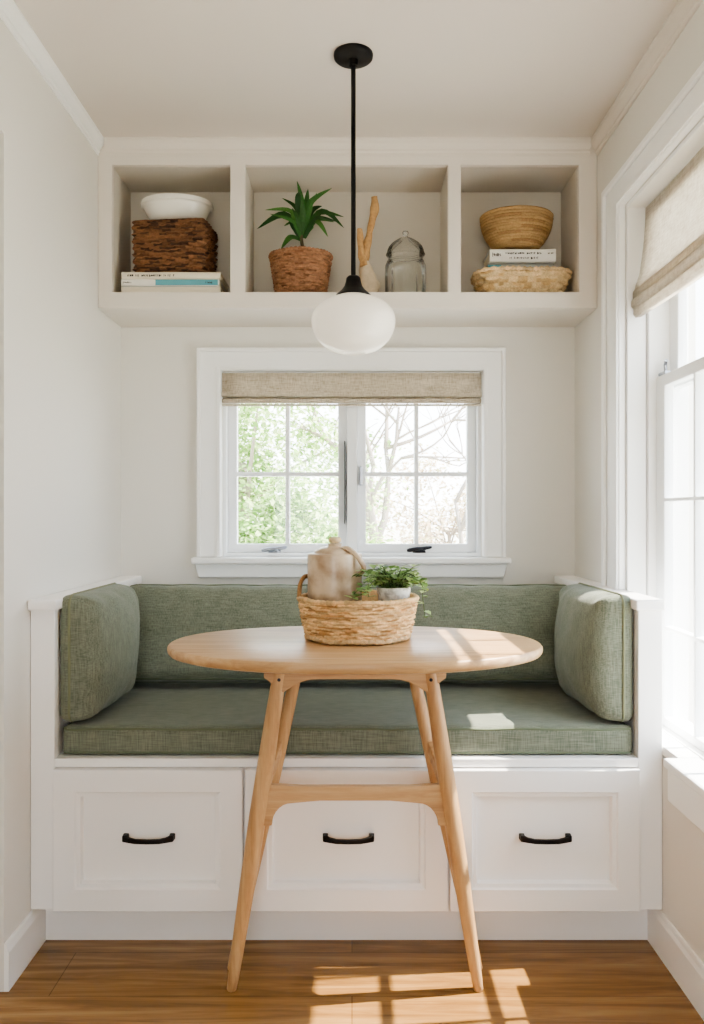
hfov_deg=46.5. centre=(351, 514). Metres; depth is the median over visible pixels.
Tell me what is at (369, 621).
woven basket
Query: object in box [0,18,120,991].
wall
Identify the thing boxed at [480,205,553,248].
bowl
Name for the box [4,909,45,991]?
baseboard
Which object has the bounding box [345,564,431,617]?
potted plant
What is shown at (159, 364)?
wall
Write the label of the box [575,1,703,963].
wall
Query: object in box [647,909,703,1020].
baseboard
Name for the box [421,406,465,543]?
bare tree
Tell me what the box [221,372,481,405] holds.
blind
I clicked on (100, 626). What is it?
cushion
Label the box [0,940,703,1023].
floor
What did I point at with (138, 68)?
ceiling
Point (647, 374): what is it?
window
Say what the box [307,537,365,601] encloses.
jug
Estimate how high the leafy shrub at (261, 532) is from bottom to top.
2.249 m
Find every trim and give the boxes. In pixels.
[0,0,103,155]
[104,137,591,155]
[591,0,703,155]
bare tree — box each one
[278,406,465,542]
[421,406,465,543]
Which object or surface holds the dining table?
on the floor
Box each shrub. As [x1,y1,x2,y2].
[238,438,395,543]
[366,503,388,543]
[367,438,465,543]
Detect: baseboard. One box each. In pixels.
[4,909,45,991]
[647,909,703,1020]
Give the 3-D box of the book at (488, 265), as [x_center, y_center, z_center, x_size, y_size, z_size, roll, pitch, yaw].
[0.554,-0.774,2.740,0.217,0.098,0.120,0,0,0]
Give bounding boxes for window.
[191,348,510,577]
[601,61,703,832]
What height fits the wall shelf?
0.537 m
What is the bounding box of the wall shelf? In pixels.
[98,144,596,326]
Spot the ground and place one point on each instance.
(397, 536)
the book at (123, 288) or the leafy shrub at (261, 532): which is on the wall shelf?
the book at (123, 288)
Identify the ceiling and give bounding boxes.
[14,0,677,136]
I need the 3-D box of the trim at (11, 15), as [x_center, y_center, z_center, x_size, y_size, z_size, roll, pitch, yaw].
[-0.802,-1.175,0.162,0.025,0.050,4.924,0,0,0]
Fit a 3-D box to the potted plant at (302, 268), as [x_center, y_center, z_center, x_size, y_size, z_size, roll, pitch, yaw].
[-0.169,-0.917,2.742,0.284,0.399,0.203,0,0,0]
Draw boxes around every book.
[121,279,225,291]
[121,286,223,291]
[122,272,228,291]
[483,249,555,266]
[487,264,553,266]
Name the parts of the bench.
panel, cap rail, drawer, handle, frame, drawer, handle, drawer, handle, cap rail, panel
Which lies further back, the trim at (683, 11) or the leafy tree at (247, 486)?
the leafy tree at (247, 486)
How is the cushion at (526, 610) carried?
on the seat cushion at (150, 718)
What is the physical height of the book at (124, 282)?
0.024 m
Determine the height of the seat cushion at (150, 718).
0.081 m
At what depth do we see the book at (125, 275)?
2.64 m
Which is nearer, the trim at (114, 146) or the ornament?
the trim at (114, 146)
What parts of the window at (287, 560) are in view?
crank arm, crank handle, sash, frame, sash, crank handle, crank arm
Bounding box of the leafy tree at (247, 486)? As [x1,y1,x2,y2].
[238,406,408,543]
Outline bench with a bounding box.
[28,576,664,939]
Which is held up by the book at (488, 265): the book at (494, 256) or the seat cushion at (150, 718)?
the book at (494, 256)
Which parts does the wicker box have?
lid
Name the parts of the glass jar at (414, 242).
lid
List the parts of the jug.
handle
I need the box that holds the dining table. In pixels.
[167,626,542,991]
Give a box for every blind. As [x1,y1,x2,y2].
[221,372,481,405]
[631,146,703,317]
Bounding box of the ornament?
[357,196,379,291]
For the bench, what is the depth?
2.07 m
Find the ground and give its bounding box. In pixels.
[290,528,465,543]
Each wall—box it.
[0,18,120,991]
[121,327,574,584]
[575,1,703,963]
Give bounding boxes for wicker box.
[131,218,217,271]
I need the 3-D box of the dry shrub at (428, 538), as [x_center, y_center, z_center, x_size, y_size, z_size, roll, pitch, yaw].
[1.464,0.099,14.536,3.805,2.742,2.882,0,0,0]
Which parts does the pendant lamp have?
lamp shade, rod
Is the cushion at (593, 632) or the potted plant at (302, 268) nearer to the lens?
the cushion at (593, 632)
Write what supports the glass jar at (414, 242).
on the wall shelf
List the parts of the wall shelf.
panel, panel, panel, panel, panel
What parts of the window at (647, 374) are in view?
casing, lever, frame, sash, sill, sash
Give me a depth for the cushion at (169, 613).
2.54 m
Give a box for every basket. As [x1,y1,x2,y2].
[297,574,418,645]
[470,265,572,291]
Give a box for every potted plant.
[257,182,343,291]
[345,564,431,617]
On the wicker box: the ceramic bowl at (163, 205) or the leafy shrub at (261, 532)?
the ceramic bowl at (163, 205)
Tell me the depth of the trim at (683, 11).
2.15 m
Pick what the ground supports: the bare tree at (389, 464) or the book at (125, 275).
the bare tree at (389, 464)
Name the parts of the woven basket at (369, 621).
handle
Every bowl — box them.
[140,193,212,219]
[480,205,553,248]
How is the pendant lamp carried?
hanging from the ceiling
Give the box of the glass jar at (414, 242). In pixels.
[385,230,425,291]
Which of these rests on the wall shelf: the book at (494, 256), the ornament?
the ornament
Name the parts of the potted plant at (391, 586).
pot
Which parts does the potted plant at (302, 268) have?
wicker pot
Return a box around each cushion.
[60,582,139,721]
[63,683,631,753]
[130,584,307,682]
[409,584,565,682]
[554,582,632,721]
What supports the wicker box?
on the book at (125, 275)
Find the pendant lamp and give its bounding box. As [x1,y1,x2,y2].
[311,43,394,355]
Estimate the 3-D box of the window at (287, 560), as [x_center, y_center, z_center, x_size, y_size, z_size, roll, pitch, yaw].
[-0.003,-0.182,2.928,1.110,0.803,0.185,0,0,0]
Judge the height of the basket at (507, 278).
0.088 m
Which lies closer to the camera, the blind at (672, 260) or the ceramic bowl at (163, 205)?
the blind at (672, 260)

